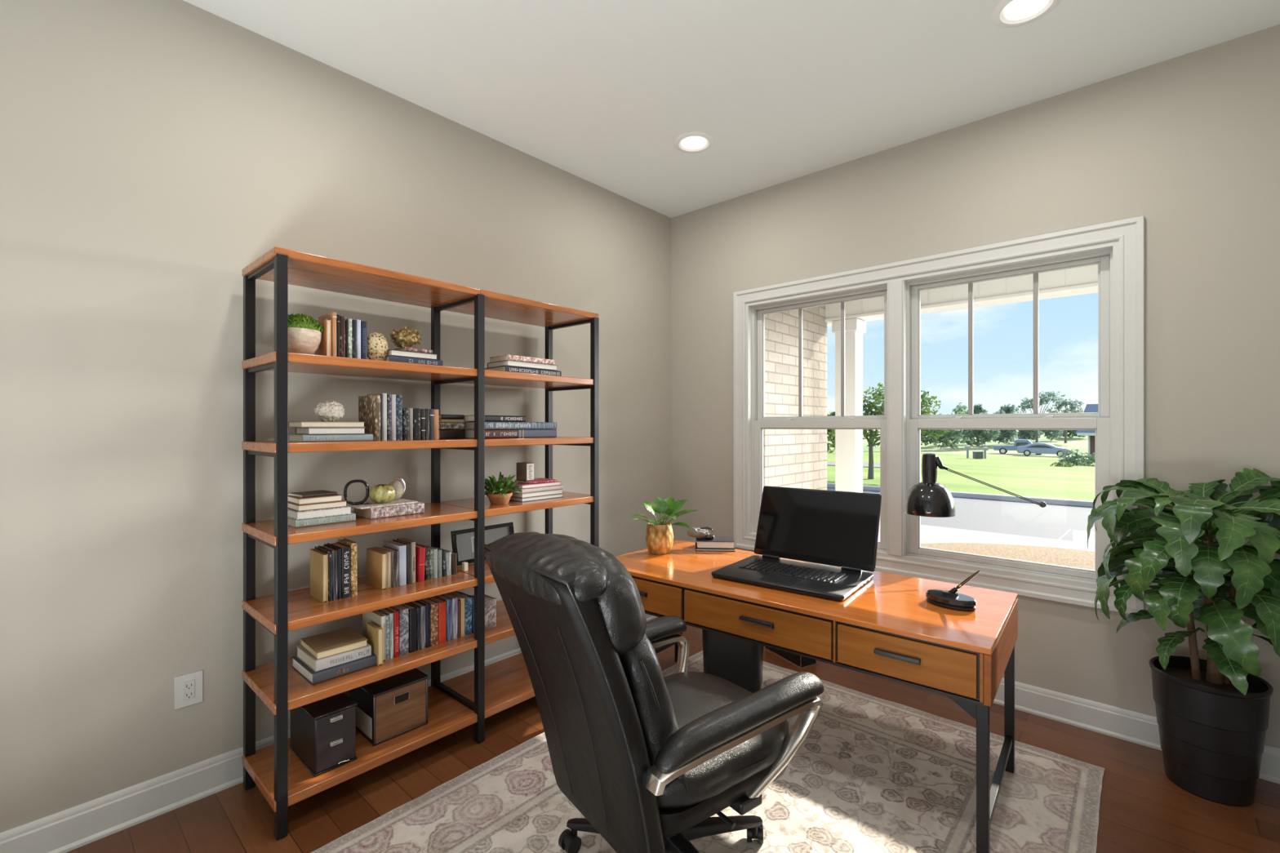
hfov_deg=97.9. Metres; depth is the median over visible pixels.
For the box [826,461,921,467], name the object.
road
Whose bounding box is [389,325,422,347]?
ornament
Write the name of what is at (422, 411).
book
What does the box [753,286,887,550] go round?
window
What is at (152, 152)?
wall
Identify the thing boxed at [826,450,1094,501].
lawn
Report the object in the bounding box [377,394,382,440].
book
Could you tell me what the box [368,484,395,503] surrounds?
ornament
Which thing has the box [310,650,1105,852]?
area rug
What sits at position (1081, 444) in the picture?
meadow
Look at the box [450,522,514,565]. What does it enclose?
picture frame
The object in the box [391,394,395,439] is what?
book
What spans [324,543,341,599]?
book
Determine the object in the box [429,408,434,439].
book
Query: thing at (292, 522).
book
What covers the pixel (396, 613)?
book
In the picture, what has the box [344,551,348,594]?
print
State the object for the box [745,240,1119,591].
window frame
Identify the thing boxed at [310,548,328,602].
book
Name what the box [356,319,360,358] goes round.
book
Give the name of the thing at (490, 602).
book
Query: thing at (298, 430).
book
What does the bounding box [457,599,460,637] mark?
book
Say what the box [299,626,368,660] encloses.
book
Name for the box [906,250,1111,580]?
window
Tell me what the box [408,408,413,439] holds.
book
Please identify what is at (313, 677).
book
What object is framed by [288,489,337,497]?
book
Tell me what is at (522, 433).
book
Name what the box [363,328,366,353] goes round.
print
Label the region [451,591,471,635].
book
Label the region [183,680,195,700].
socket
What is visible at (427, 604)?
book
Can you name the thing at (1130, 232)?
trim
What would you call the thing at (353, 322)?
book
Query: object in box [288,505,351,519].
book
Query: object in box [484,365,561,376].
book
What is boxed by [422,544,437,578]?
book
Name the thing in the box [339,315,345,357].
book
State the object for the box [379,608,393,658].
book
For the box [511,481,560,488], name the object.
book
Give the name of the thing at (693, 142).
recessed light
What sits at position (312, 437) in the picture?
print
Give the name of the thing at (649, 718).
lumbar cushion
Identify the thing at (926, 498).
lamp
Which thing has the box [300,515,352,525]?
print
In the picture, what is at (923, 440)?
tree
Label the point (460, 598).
book
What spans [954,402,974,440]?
tree
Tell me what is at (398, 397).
book
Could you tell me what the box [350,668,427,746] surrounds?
wooden box
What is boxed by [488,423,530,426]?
print
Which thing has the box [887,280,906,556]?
window mullion
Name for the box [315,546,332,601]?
book
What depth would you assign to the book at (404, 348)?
2.38 m
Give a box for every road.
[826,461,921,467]
[826,487,1094,543]
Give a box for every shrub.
[1049,462,1073,466]
[1057,448,1094,466]
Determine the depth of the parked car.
59.48 m
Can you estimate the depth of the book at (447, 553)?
2.56 m
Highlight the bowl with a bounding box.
[288,327,321,354]
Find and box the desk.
[615,539,1017,852]
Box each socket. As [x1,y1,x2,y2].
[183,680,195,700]
[942,586,959,597]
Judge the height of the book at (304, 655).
0.042 m
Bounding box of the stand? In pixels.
[925,586,976,611]
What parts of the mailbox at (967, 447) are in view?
post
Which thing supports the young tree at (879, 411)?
on the lawn
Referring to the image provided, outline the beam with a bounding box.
[824,264,1097,326]
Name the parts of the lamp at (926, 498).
lamp shade, arm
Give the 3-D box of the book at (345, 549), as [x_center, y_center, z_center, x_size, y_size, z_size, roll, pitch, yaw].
[-1.230,0.585,2.279,0.151,0.200,0.035,0,0,42]
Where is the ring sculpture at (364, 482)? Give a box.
[343,479,369,505]
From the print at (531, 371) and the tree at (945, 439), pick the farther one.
the tree at (945, 439)
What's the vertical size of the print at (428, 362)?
0.014 m
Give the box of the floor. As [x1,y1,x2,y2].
[66,617,1279,852]
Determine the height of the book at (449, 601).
0.185 m
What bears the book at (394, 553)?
on the bookcase
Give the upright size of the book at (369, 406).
0.187 m
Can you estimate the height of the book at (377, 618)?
0.186 m
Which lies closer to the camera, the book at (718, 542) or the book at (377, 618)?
the book at (377, 618)
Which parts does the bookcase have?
post, post, shelf, shelf, shelf, shelf, shelf, shelf, shelf, post, divider rail, shelf, post, shelf, shelf, shelf, shelf, shelf, shelf, post, post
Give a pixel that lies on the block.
(464, 565)
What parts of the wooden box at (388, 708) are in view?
lid, plate frame, label plate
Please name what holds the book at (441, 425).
on the book at (442, 433)
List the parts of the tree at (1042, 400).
crown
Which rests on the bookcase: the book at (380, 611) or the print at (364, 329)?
the book at (380, 611)
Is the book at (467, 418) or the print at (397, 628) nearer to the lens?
the print at (397, 628)
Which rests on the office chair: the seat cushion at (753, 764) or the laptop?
the seat cushion at (753, 764)
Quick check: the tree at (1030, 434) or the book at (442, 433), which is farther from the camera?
the tree at (1030, 434)
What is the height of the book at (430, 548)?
0.135 m
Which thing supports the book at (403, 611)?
on the bookcase
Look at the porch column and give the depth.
4.64 m
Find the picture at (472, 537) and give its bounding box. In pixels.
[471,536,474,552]
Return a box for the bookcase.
[241,246,599,840]
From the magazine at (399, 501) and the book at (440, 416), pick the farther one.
the book at (440, 416)
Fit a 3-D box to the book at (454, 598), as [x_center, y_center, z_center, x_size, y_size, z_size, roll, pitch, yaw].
[-0.899,0.871,2.582,0.170,0.184,0.026,0,0,42]
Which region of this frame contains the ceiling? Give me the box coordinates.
[183,0,1279,217]
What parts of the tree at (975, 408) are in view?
crown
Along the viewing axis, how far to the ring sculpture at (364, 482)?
2.33 m
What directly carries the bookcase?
on the floor
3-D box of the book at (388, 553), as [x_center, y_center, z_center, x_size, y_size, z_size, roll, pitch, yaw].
[-1.115,0.608,2.407,0.150,0.154,0.013,0,0,42]
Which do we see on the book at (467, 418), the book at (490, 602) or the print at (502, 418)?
the print at (502, 418)
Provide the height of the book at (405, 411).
0.137 m
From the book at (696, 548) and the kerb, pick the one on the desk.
the book at (696, 548)
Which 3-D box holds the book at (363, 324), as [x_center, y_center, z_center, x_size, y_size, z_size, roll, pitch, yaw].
[-1.147,-0.339,2.259,0.151,0.157,0.024,0,0,42]
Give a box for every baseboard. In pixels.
[0,613,657,852]
[993,678,1279,784]
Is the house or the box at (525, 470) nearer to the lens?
the box at (525, 470)
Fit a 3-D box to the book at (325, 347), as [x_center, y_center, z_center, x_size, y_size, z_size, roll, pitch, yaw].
[-1.227,-0.333,2.155,0.130,0.146,0.016,0,0,42]
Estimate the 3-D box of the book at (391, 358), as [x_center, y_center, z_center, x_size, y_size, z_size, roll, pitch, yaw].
[-1.006,-0.275,2.416,0.171,0.030,0.233,0,0,42]
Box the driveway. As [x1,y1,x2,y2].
[877,521,1094,551]
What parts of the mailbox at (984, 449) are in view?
post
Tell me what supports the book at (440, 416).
on the book at (439, 420)
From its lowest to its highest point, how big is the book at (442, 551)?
0.117 m
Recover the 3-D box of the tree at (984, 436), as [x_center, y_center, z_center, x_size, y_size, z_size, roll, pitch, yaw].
[51.398,0.400,84.117,5.398,5.486,4.804,0,0,42]
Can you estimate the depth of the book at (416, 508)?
2.35 m
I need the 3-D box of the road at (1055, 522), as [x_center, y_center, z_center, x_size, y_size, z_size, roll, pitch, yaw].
[14.878,1.886,5.697,140.000,0.011,5.350,0,0,42]
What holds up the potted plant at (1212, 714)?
on the floor
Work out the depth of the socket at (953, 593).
2.14 m
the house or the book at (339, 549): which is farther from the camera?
the house
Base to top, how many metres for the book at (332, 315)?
0.176 m
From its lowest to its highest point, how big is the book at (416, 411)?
0.136 m
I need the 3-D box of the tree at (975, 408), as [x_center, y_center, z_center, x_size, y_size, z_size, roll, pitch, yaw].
[54.485,-0.272,90.082,2.968,6.868,1.471,0,0,42]
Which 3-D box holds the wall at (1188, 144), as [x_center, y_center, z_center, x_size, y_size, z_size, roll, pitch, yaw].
[1.570,-0.095,3.250,3.420,3.050,0.160,0,0,42]
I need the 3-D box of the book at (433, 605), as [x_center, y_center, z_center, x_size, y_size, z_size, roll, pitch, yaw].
[-0.965,0.871,2.508,0.170,0.183,0.036,0,0,42]
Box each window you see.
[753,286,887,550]
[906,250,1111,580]
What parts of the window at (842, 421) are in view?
sash, sash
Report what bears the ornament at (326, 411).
on the book at (295, 424)
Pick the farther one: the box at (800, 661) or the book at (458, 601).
the box at (800, 661)
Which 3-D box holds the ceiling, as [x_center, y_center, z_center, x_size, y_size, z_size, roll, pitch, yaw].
[-0.763,-1.695,0.641,4.020,0.150,7.160,0,0,42]
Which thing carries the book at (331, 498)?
on the book at (291, 506)
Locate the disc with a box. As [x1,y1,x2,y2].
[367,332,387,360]
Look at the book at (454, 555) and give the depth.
2.58 m
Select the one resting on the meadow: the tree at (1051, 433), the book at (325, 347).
the tree at (1051, 433)
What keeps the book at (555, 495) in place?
on the bookcase
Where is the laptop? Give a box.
[711,485,881,600]
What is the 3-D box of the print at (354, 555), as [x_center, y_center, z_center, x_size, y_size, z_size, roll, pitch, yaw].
[-1.153,0.580,2.252,0.001,0.124,0.011,0,0,42]
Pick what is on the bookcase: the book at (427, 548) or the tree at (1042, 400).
the book at (427, 548)
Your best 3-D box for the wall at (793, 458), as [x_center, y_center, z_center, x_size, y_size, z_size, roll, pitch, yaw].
[1.135,0.305,4.474,0.300,3.150,1.066,0,0,42]
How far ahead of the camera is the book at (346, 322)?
2.16 m
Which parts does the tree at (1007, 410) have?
crown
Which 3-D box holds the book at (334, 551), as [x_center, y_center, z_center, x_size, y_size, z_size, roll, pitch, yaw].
[-1.258,0.587,2.248,0.150,0.195,0.020,0,0,42]
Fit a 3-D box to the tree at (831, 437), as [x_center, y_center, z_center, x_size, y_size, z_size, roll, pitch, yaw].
[20.472,0.681,60.051,3.438,4.958,2.992,0,0,42]
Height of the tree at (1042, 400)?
8.850 m
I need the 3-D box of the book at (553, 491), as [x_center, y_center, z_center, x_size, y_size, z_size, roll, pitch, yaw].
[-0.577,0.348,2.964,0.200,0.021,0.266,0,0,42]
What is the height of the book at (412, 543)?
0.179 m
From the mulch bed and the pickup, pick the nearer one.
the mulch bed
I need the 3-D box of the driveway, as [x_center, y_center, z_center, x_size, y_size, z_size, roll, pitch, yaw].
[3.481,1.876,7.953,120.000,0.001,6.520,0,0,42]
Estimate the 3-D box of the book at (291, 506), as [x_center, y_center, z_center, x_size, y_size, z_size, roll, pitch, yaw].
[-1.286,0.307,2.209,0.170,0.024,0.174,0,0,42]
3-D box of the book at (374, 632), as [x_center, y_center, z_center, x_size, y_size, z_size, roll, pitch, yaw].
[-1.087,0.890,2.282,0.115,0.146,0.020,0,0,42]
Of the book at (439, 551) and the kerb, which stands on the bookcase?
the book at (439, 551)
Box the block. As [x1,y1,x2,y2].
[462,561,467,571]
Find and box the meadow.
[826,429,1088,458]
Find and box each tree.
[826,410,835,453]
[862,382,954,479]
[920,413,937,446]
[928,406,970,449]
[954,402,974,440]
[961,410,1000,446]
[967,404,986,445]
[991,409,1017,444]
[995,404,1017,443]
[1010,391,1065,442]
[1015,430,1042,441]
[1039,411,1062,440]
[1044,398,1084,443]
[1057,430,1085,437]
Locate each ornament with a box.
[313,400,344,422]
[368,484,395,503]
[388,476,405,499]
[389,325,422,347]
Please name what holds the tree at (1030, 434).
on the meadow
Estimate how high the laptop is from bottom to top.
0.372 m
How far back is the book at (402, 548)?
2.40 m
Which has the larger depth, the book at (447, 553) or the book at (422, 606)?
the book at (447, 553)
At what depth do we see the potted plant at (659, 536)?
3.01 m
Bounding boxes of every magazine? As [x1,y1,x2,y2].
[346,497,418,509]
[515,477,557,484]
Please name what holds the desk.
on the area rug
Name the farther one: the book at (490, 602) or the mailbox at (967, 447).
the mailbox at (967, 447)
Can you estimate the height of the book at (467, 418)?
0.030 m
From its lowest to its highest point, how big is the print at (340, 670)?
0.016 m
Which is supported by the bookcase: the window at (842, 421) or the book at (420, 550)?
the book at (420, 550)
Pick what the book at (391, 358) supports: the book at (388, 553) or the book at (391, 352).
the book at (391, 352)
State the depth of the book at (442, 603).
2.48 m
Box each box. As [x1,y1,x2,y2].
[288,692,357,777]
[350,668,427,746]
[516,462,533,480]
[764,646,817,667]
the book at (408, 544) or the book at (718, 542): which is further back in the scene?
the book at (718, 542)
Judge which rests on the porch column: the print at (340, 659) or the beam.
the beam
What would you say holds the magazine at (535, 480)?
on the book at (526, 486)
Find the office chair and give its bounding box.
[482,531,823,852]
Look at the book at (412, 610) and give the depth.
2.38 m
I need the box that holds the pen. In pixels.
[955,569,980,589]
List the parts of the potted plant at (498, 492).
pot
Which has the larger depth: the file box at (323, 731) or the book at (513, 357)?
the book at (513, 357)
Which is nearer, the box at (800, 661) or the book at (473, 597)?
the book at (473, 597)
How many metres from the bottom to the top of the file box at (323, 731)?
0.219 m
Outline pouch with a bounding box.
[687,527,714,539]
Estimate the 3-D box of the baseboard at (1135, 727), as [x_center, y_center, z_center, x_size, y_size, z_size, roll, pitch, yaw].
[1.508,1.363,3.181,3.420,0.133,0.024,0,0,42]
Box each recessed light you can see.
[673,131,714,153]
[991,0,1061,27]
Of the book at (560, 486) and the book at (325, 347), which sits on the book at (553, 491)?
the book at (560, 486)
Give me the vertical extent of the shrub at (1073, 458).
1.444 m
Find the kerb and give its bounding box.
[826,482,1093,506]
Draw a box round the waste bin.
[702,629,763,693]
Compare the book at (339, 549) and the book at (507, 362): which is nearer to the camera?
the book at (339, 549)
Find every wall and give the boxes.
[0,0,671,833]
[671,24,1279,748]
[763,305,826,490]
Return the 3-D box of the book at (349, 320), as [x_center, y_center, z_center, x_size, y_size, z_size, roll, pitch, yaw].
[-1.179,-0.340,2.216,0.140,0.160,0.014,0,0,42]
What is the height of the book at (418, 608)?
0.182 m
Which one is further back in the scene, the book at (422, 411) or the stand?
the book at (422, 411)
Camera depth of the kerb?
14.16 m
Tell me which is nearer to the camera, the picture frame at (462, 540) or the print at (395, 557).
the print at (395, 557)
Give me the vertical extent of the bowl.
0.098 m
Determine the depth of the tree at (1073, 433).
109.59 m
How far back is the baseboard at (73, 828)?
2.00 m
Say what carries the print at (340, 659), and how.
attached to the book at (304, 655)
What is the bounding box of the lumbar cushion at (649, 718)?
[619,633,679,789]
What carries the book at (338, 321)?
on the bookcase
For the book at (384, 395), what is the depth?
2.30 m
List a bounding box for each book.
[288,421,364,427]
[288,434,373,441]
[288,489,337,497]
[288,493,342,505]
[288,499,347,511]
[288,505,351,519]
[288,512,355,528]
[291,652,377,684]
[294,427,365,434]
[296,643,371,671]
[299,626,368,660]
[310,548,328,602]
[315,319,331,355]
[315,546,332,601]
[318,311,337,356]
[318,545,337,600]
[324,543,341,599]
[327,542,350,598]
[336,315,340,356]
[337,537,357,596]
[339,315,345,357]
[345,318,351,357]
[345,320,348,357]
[351,320,356,358]
[353,502,424,519]
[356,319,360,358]
[358,395,380,440]
[360,320,367,359]
[362,610,386,660]
[366,393,386,440]
[366,547,387,590]
[366,622,382,666]
[373,546,391,588]
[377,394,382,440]
[377,609,389,660]
[379,546,398,587]
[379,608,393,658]
[384,355,442,365]
[384,540,406,586]
[384,606,399,657]
[386,349,437,359]
[386,394,391,440]
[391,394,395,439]
[391,604,408,655]
[392,539,410,584]
[394,346,433,353]
[395,395,402,439]
[397,537,415,583]
[401,603,416,653]
[402,408,408,439]
[407,602,420,650]
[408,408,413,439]
[410,600,425,648]
[413,408,420,439]
[415,543,429,580]
[415,544,426,581]
[415,600,430,647]
[420,408,425,439]
[421,598,438,646]
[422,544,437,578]
[425,408,429,439]
[426,545,441,577]
[427,596,446,644]
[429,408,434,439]
[429,547,432,579]
[433,409,438,439]
[433,546,444,577]
[434,594,452,641]
[436,547,451,576]
[438,414,464,419]
[438,419,464,422]
[438,422,464,429]
[438,429,465,439]
[441,548,457,574]
[441,593,457,639]
[448,592,464,636]
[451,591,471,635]
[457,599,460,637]
[459,591,474,633]
[463,415,525,422]
[464,422,556,429]
[465,429,518,438]
[471,594,496,629]
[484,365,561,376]
[487,360,557,370]
[489,354,554,364]
[509,484,563,493]
[509,493,563,502]
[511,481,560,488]
[511,488,563,497]
[517,429,556,438]
[695,542,735,551]
[696,536,734,548]
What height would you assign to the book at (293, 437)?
0.027 m
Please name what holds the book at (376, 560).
on the bookcase
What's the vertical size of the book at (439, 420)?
0.016 m
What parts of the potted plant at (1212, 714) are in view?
pot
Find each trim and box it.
[733,215,1144,613]
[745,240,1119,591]
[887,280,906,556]
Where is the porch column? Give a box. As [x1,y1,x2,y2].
[831,317,866,493]
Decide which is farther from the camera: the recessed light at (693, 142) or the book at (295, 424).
the recessed light at (693, 142)
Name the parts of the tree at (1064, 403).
crown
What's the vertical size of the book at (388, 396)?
0.191 m
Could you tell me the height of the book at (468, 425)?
0.036 m
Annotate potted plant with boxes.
[273,312,323,354]
[471,471,524,504]
[632,496,697,555]
[1087,467,1279,806]
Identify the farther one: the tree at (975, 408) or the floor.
the tree at (975, 408)
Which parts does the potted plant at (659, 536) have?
pot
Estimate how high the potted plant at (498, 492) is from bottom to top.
0.153 m
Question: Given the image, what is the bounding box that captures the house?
[1075,404,1097,460]
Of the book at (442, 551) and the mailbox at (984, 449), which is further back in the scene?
the mailbox at (984, 449)
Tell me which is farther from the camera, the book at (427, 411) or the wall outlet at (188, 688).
the book at (427, 411)
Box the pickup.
[993,439,1041,454]
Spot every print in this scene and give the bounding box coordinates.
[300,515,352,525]
[311,436,336,439]
[330,649,368,664]
[337,666,348,675]
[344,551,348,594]
[353,554,355,585]
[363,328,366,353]
[393,555,397,569]
[395,626,398,652]
[408,359,437,364]
[485,431,516,435]
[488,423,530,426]
[501,417,522,420]
[509,368,559,375]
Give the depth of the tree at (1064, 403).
93.81 m
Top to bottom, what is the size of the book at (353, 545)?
0.213 m
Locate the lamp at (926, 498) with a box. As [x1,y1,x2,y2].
[904,453,1046,517]
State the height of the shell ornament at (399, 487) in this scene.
0.099 m
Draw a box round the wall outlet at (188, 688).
[173,670,203,710]
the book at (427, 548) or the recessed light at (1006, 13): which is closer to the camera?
the recessed light at (1006, 13)
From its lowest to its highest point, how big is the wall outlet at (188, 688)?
0.122 m
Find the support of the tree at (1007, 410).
on the meadow
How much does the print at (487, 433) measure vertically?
0.016 m
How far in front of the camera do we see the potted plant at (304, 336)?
2.04 m
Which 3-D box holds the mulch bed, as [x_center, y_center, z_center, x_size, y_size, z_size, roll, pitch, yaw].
[5.413,1.818,6.663,5.000,0.100,4.311,0,0,42]
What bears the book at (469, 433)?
on the bookcase
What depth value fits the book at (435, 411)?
2.47 m
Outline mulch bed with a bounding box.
[920,542,1094,569]
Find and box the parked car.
[1016,442,1071,457]
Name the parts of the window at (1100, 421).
sash, sash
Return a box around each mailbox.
[964,445,970,458]
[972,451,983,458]
[982,447,987,458]
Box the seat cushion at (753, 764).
[656,671,788,809]
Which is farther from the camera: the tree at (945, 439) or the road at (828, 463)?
the tree at (945, 439)
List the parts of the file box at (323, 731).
trim, lid, panel, label handle, label handle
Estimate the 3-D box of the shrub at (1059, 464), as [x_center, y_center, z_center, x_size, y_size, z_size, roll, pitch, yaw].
[25.364,2.353,33.494,1.163,0.495,0.840,0,0,42]

